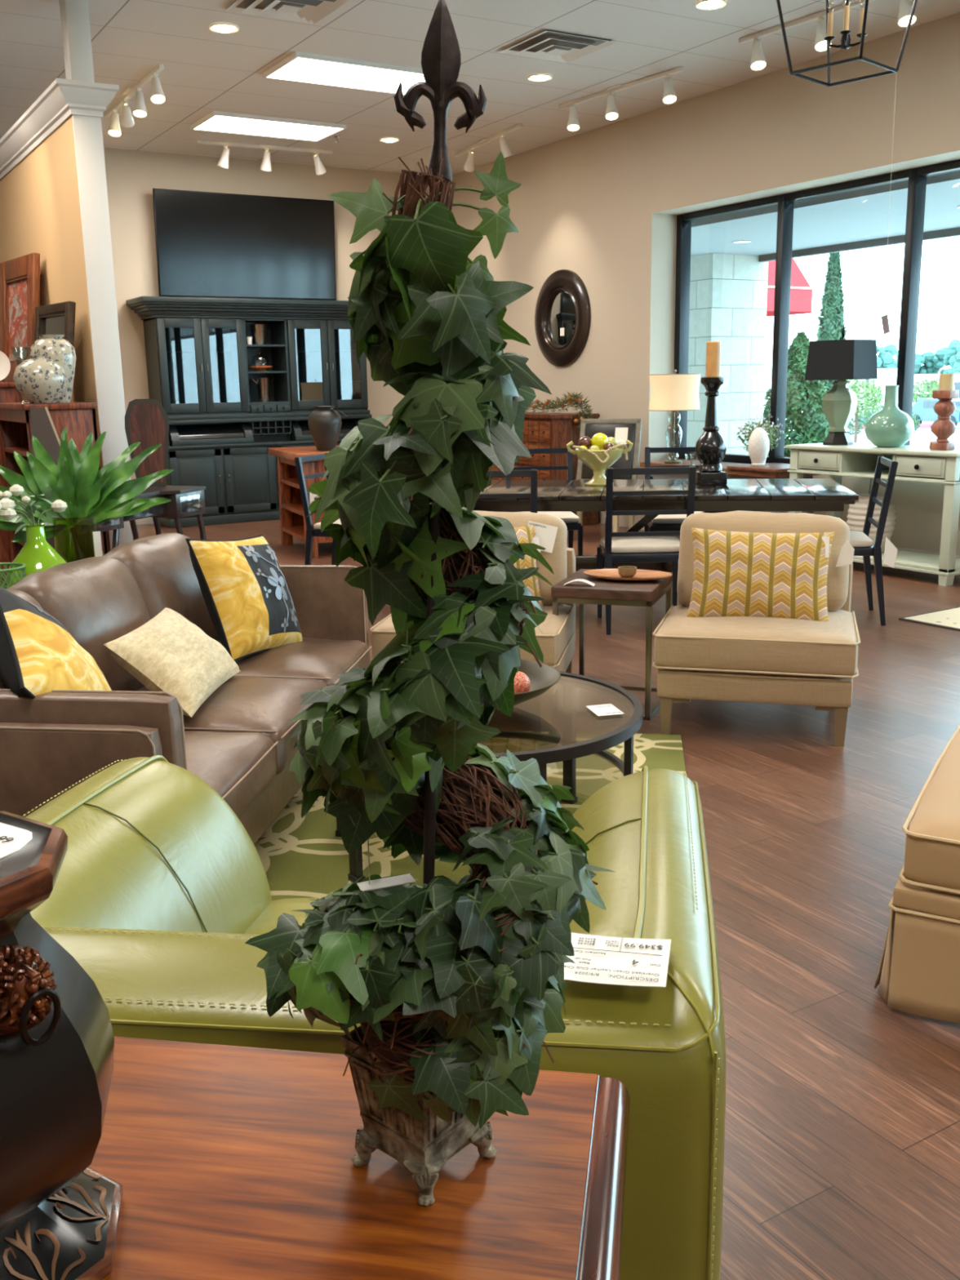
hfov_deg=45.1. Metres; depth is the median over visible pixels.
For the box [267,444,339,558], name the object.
bookcase
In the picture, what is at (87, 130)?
column
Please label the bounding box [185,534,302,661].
throw pillow
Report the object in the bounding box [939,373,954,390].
pillar candle
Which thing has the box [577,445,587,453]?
glass ball
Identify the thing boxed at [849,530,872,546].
seat cushion
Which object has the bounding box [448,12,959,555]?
wall
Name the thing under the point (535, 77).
recessed light
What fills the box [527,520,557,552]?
price card
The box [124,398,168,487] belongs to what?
chair
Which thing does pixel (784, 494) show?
dining table
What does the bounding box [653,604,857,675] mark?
seat cushion
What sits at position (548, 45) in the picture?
ceiling vent
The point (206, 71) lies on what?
ceiling
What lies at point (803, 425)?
shrub
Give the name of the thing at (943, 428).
candle holder
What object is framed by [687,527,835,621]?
throw pillow
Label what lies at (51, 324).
mirror glass
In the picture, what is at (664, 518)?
seat cushion
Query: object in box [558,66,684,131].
track light
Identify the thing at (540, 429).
chest
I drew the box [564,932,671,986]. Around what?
price card
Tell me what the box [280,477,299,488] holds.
shelf
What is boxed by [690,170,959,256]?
soffit
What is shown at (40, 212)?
wall partition
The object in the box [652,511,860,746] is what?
slipper chair
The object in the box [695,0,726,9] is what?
recessed light
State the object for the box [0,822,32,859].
price card
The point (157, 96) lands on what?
track light
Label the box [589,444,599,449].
glass ball
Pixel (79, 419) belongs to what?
wooden cabinet
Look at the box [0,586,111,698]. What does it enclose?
throw pillow
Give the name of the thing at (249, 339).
cup
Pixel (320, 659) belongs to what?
seat cushion
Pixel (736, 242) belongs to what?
soffit light
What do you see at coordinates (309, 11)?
ceiling vent
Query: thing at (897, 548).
baseboard
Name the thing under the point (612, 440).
glass ball
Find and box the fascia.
[758,226,959,262]
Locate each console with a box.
[96,485,206,549]
[640,459,822,531]
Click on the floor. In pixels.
(842, 1145)
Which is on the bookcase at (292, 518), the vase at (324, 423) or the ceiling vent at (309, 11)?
the vase at (324, 423)
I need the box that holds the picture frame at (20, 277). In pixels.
[0,252,39,382]
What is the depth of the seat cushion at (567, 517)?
7.94 m
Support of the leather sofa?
on the floor
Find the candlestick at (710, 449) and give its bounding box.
[694,376,727,484]
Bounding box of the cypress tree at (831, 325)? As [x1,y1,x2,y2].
[802,252,852,444]
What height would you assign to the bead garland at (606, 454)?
0.119 m
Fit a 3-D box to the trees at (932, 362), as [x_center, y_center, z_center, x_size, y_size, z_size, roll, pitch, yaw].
[48.676,-29.370,128.036,5.966,5.902,3.958,-1,13,0]
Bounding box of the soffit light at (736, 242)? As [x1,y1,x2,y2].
[733,240,751,243]
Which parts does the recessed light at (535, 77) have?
bulb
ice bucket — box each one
[249,324,266,344]
[252,377,274,401]
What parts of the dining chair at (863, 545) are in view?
seat frame, rail, leg, rail, rail, leg, rail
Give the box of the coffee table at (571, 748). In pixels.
[335,671,643,882]
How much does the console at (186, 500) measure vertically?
0.806 m
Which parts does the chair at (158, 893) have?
arm, backrest, arm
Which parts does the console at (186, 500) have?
mirror panel, leg, leg, mirror panel, leg, leg, mirror panel, leg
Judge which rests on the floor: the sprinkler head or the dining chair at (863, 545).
the dining chair at (863, 545)
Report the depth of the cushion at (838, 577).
4.87 m
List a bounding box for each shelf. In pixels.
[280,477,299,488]
[281,502,303,516]
[282,525,304,541]
[853,549,959,576]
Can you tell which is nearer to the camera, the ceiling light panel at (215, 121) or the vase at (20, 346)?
the vase at (20, 346)
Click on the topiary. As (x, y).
(455, 992)
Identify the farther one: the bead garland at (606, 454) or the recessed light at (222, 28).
the recessed light at (222, 28)
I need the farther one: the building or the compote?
the building
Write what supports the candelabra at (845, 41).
on the lantern chandelier at (845, 41)
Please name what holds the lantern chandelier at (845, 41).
hanging from the ceiling
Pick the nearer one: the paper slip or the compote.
the paper slip
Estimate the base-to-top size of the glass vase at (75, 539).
0.310 m
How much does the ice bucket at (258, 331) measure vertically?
0.206 m
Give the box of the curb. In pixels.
[849,423,931,429]
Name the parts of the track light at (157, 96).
bulb, bulb, bulb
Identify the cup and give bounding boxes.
[246,336,252,344]
[933,390,959,399]
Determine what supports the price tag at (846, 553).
hanging from the slipper chair at (737, 659)
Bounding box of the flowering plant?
[736,413,782,463]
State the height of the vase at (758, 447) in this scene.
0.306 m
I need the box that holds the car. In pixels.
[911,397,959,426]
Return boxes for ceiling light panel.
[190,111,346,142]
[262,51,425,94]
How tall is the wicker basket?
0.174 m
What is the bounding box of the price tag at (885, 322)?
[880,80,896,334]
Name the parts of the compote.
handle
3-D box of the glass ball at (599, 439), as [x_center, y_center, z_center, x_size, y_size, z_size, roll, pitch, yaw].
[0.751,-1.245,7.260,0.110,0.110,0.110,-8,15,-30]
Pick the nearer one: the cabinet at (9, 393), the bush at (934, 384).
the cabinet at (9, 393)
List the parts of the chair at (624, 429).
leg, frame, leg, leg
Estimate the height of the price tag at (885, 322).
1.032 m
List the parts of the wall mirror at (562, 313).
glass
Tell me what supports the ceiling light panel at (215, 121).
attached to the ceiling
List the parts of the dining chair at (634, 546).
leg, leg, seat frame, rail, rail, rail, rail, leg, leg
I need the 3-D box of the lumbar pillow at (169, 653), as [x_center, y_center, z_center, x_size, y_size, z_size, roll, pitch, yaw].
[-0.955,0.058,3.649,0.258,0.244,0.561,0,13,3]
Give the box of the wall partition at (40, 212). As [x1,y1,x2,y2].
[0,115,110,552]
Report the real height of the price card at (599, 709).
0.002 m
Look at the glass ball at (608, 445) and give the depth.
7.19 m
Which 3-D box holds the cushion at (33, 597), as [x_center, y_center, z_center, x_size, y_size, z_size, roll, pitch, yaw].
[-1.356,0.134,3.138,0.334,0.497,0.620,1,13,7]
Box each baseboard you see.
[134,517,154,524]
[895,546,959,557]
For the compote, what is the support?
on the dining table at (784, 494)
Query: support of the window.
in the wall at (602, 205)
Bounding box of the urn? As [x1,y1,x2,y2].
[0,810,123,1279]
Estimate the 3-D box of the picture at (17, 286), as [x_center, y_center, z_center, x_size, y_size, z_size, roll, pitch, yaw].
[-3.368,-2.337,8.475,0.012,0.600,0.570,-3,11,-37]
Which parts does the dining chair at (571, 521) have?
rail, rail, leg, seat frame, leg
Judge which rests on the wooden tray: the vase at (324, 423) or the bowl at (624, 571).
the bowl at (624, 571)
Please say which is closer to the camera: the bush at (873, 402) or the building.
the bush at (873, 402)
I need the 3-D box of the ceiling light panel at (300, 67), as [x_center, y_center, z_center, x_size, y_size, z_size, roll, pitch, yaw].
[-0.939,-4.277,8.759,1.240,0.032,0.650,-8,15,-30]
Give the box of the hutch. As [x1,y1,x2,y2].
[125,296,371,528]
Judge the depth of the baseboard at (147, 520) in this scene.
12.15 m
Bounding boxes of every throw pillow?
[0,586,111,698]
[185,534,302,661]
[513,524,543,608]
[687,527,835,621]
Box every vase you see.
[5,523,67,586]
[8,346,30,403]
[51,515,102,562]
[307,405,342,450]
[747,426,769,466]
[846,493,896,552]
[864,385,914,447]
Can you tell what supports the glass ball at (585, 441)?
in the compote
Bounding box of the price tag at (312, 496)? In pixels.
[309,492,318,503]
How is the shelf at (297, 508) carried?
attached to the bookcase at (292, 518)
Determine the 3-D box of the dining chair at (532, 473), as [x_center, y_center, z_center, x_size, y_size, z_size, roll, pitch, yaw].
[0.075,-0.522,6.628,0.492,0.934,0.534,-1,13,0]
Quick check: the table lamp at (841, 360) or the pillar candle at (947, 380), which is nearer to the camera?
the pillar candle at (947, 380)
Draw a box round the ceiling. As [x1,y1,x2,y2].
[0,0,959,174]
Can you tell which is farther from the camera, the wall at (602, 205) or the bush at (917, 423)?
the bush at (917, 423)
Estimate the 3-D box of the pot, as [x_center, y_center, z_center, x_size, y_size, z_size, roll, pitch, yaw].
[-0.051,0.394,1.023,0.098,0.104,0.098,10,16,40]
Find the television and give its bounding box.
[152,188,336,300]
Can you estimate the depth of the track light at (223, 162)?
11.36 m
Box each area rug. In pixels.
[253,731,685,900]
[898,606,959,631]
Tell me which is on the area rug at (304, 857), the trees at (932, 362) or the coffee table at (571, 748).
the coffee table at (571, 748)
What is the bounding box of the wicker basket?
[0,562,26,588]
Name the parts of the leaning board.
panel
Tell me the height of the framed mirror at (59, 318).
0.619 m
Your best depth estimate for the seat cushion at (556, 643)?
4.72 m
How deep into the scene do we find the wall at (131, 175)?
11.82 m
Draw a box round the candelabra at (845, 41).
[824,30,866,49]
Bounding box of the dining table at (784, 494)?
[319,478,858,572]
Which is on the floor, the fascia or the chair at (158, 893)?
the chair at (158, 893)
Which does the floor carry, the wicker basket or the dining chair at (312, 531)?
the dining chair at (312, 531)
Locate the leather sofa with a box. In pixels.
[0,533,371,844]
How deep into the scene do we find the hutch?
12.09 m
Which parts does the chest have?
drawer, drawer, drawer, drawer, drawer, drawer, drawer, drawer, drawer, drawer, drawer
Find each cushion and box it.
[0,588,43,688]
[8,556,151,691]
[102,533,219,640]
[135,675,327,774]
[184,730,276,818]
[217,637,369,686]
[244,897,320,934]
[313,518,342,528]
[371,603,573,666]
[472,510,567,605]
[529,511,579,523]
[600,535,679,553]
[651,511,701,524]
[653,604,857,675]
[676,511,849,611]
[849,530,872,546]
[903,730,959,889]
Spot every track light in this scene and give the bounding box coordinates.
[104,63,165,137]
[196,140,333,174]
[454,123,522,172]
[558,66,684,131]
[738,0,916,71]
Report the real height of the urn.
0.344 m
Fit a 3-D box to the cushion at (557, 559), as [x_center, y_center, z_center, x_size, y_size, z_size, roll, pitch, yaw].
[0.033,-0.359,5.175,0.714,0.439,0.270,1,13,11]
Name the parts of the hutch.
glass door, door, glass door, cornice, door, drawer, drawer, drawer, door, glass door, glass door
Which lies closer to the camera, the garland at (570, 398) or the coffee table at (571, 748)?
the coffee table at (571, 748)
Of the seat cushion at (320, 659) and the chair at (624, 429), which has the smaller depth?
the seat cushion at (320, 659)
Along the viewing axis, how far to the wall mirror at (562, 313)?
11.63 m
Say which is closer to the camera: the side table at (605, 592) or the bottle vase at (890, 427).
the side table at (605, 592)
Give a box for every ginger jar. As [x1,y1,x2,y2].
[13,355,66,403]
[30,334,76,403]
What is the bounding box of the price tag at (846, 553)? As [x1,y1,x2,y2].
[835,539,854,566]
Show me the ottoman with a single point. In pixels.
(922, 978)
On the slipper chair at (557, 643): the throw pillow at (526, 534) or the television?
the throw pillow at (526, 534)
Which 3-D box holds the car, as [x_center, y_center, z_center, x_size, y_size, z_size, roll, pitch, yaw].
[26.597,-12.927,65.836,1.840,1.650,4.430,-5,13,-18]
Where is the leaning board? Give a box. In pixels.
[29,406,103,555]
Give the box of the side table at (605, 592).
[551,568,672,720]
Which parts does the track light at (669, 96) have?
bulb, bulb, rail, bulb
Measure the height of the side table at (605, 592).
0.552 m
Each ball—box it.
[514,671,530,693]
[577,435,591,449]
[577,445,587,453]
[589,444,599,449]
[591,432,608,449]
[603,442,614,449]
[607,436,617,445]
[615,440,625,448]
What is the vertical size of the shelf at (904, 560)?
0.045 m
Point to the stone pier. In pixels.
(728, 292)
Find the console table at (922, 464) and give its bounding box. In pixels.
[785,442,959,586]
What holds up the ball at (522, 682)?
in the bowl at (542, 678)
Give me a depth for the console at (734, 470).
9.32 m
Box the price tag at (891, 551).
[883,536,897,568]
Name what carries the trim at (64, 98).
attached to the wall partition at (40, 212)
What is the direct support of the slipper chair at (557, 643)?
on the floor
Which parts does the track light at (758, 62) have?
bulb, rail, bulb, bulb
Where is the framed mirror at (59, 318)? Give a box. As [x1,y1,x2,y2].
[34,301,75,401]
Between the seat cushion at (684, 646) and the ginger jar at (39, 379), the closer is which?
the seat cushion at (684, 646)
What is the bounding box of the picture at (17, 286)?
[8,278,26,360]
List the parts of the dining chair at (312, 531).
leg, rail, rail, seat frame, leg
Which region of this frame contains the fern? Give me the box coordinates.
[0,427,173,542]
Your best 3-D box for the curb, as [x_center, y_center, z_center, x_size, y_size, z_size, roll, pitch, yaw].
[22.524,-12.150,66.009,6.500,0.200,0.800,-1,13,0]
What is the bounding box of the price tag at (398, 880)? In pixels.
[355,839,415,891]
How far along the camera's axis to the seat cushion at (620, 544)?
6.51 m
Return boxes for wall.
[0,138,429,479]
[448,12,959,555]
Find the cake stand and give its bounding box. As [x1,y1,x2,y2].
[248,365,272,371]
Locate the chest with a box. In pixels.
[487,412,599,525]
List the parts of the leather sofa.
arm, arm, arm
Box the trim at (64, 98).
[0,78,119,180]
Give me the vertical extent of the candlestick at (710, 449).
0.655 m
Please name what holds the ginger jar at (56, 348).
on the wooden cabinet at (79, 419)
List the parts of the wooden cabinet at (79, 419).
shelf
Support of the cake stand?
on the hutch
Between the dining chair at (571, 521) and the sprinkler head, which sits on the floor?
the dining chair at (571, 521)
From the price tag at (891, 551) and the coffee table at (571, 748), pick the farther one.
the price tag at (891, 551)
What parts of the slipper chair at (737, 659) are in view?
leg, seat, frame, leg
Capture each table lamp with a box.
[648,368,701,463]
[804,327,877,445]
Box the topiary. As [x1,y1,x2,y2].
[244,0,614,1207]
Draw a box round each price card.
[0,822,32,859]
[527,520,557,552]
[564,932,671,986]
[586,703,624,715]
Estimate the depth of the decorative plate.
7.89 m
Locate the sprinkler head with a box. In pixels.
[333,135,340,142]
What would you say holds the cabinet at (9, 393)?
on the floor
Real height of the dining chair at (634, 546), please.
0.934 m
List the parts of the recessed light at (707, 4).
bulb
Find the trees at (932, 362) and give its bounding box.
[894,346,947,373]
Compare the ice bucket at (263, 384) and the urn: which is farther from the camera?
the ice bucket at (263, 384)
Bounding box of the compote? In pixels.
[566,440,633,485]
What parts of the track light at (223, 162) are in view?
rail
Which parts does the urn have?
lid, handle plate, foot trim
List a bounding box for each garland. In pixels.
[525,390,594,428]
[572,443,628,463]
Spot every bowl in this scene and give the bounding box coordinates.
[494,659,560,709]
[617,565,636,577]
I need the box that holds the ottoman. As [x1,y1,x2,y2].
[874,724,959,1023]
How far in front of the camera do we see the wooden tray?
5.05 m
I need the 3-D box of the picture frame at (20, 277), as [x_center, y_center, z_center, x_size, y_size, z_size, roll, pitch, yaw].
[-3.377,-2.337,8.468,0.140,0.879,0.850,-10,16,-36]
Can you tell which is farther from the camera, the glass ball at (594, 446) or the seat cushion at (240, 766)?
the glass ball at (594, 446)
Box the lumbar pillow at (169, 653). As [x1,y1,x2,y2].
[103,607,240,717]
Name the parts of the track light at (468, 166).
rail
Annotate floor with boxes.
[136,520,959,1279]
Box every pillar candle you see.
[705,340,720,377]
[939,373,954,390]
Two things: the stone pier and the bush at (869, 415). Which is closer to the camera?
the stone pier
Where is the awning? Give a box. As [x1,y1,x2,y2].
[766,257,813,316]
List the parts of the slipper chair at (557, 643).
leg, seat, frame, leg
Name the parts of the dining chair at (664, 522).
leg, seat frame, rail, rail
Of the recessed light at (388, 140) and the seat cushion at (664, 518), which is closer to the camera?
the seat cushion at (664, 518)
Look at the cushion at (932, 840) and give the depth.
2.56 m
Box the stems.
[0,484,66,533]
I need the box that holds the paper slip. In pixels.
[564,578,595,586]
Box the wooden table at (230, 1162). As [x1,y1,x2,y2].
[88,1036,630,1279]
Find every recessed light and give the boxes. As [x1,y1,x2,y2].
[208,22,239,33]
[379,137,399,142]
[527,74,551,81]
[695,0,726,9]
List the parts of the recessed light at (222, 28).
bulb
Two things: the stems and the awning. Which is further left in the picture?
the stems
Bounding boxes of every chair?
[22,755,725,1279]
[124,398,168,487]
[294,453,342,564]
[369,510,575,731]
[478,469,537,513]
[505,447,582,555]
[576,418,642,532]
[596,466,696,635]
[644,446,701,531]
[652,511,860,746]
[849,455,897,626]
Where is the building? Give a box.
[848,368,959,407]
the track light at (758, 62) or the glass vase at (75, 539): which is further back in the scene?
the track light at (758, 62)
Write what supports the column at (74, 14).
on the trim at (64, 98)
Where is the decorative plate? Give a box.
[0,351,10,380]
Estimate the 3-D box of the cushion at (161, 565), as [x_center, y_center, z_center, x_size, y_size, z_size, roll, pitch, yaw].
[-1.196,-0.138,4.344,0.334,0.497,0.620,1,13,7]
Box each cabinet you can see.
[0,382,28,586]
[0,401,107,562]
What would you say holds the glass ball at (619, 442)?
in the compote
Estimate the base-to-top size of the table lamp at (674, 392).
0.804 m
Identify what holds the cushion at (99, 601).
on the leather sofa
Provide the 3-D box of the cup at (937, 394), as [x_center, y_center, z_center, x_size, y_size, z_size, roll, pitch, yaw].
[3.166,-1.668,7.857,0.124,0.055,0.124,-12,16,-40]
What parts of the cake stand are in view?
plate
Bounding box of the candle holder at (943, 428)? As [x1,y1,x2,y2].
[929,390,959,450]
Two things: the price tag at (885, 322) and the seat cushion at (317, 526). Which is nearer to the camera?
the price tag at (885, 322)
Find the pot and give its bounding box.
[341,1025,479,1172]
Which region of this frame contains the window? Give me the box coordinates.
[672,159,959,463]
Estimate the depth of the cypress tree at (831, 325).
19.92 m
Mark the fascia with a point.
(954, 232)
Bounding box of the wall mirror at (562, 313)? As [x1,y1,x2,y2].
[534,269,591,367]
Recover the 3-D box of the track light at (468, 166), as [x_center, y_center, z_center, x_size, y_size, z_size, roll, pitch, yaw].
[0.077,-4.752,11.277,0.135,0.236,1.511,-7,14,-26]
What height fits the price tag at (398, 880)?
0.120 m
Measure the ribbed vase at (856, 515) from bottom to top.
0.420 m
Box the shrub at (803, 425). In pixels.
[762,330,830,457]
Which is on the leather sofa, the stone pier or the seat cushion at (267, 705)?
the seat cushion at (267, 705)
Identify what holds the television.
attached to the wall at (131, 175)
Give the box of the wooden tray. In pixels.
[583,568,671,581]
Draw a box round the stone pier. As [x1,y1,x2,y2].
[686,253,768,454]
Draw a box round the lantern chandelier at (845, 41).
[776,0,917,86]
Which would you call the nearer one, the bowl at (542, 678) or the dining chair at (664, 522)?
the bowl at (542, 678)
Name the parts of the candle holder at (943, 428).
stem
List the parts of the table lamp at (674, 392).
glass, rod, lamp shade, shade trim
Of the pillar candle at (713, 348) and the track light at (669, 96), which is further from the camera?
the track light at (669, 96)
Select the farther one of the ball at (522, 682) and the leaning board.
the leaning board
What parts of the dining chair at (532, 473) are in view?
rail, rail, leg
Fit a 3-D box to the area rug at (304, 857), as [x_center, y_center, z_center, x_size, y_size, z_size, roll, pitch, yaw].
[-0.086,0.606,3.693,1.520,0.012,2.130,1,13,7]
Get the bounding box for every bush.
[846,379,884,443]
[848,413,865,435]
[863,403,884,426]
[911,412,920,432]
[912,377,938,404]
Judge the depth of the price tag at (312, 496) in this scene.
7.73 m
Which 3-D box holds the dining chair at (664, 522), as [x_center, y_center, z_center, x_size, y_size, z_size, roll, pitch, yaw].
[1.398,-0.852,8.004,0.492,0.934,0.534,0,13,4]
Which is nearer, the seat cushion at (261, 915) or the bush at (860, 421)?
the seat cushion at (261, 915)
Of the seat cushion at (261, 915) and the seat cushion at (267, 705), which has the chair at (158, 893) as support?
the seat cushion at (261, 915)
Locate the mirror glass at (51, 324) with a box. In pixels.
[42,315,64,338]
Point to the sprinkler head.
(335, 136)
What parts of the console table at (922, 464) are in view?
drawer, knob, drawer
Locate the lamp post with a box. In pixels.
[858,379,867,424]
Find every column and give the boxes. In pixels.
[58,0,94,82]
[71,114,133,550]
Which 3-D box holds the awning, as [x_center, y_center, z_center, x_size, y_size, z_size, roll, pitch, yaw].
[3.995,-5.958,18.471,1.170,1.550,2.474,-8,15,-30]
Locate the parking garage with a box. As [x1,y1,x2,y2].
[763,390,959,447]
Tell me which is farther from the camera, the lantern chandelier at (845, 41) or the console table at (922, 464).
the console table at (922, 464)
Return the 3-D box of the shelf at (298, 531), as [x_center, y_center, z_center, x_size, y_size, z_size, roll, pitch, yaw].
[-1.474,-0.928,10.035,0.300,0.035,0.820,-6,14,-21]
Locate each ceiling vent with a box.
[226,0,349,24]
[498,30,616,62]
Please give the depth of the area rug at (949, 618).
6.73 m
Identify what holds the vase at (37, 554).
on the end table
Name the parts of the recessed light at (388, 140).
bulb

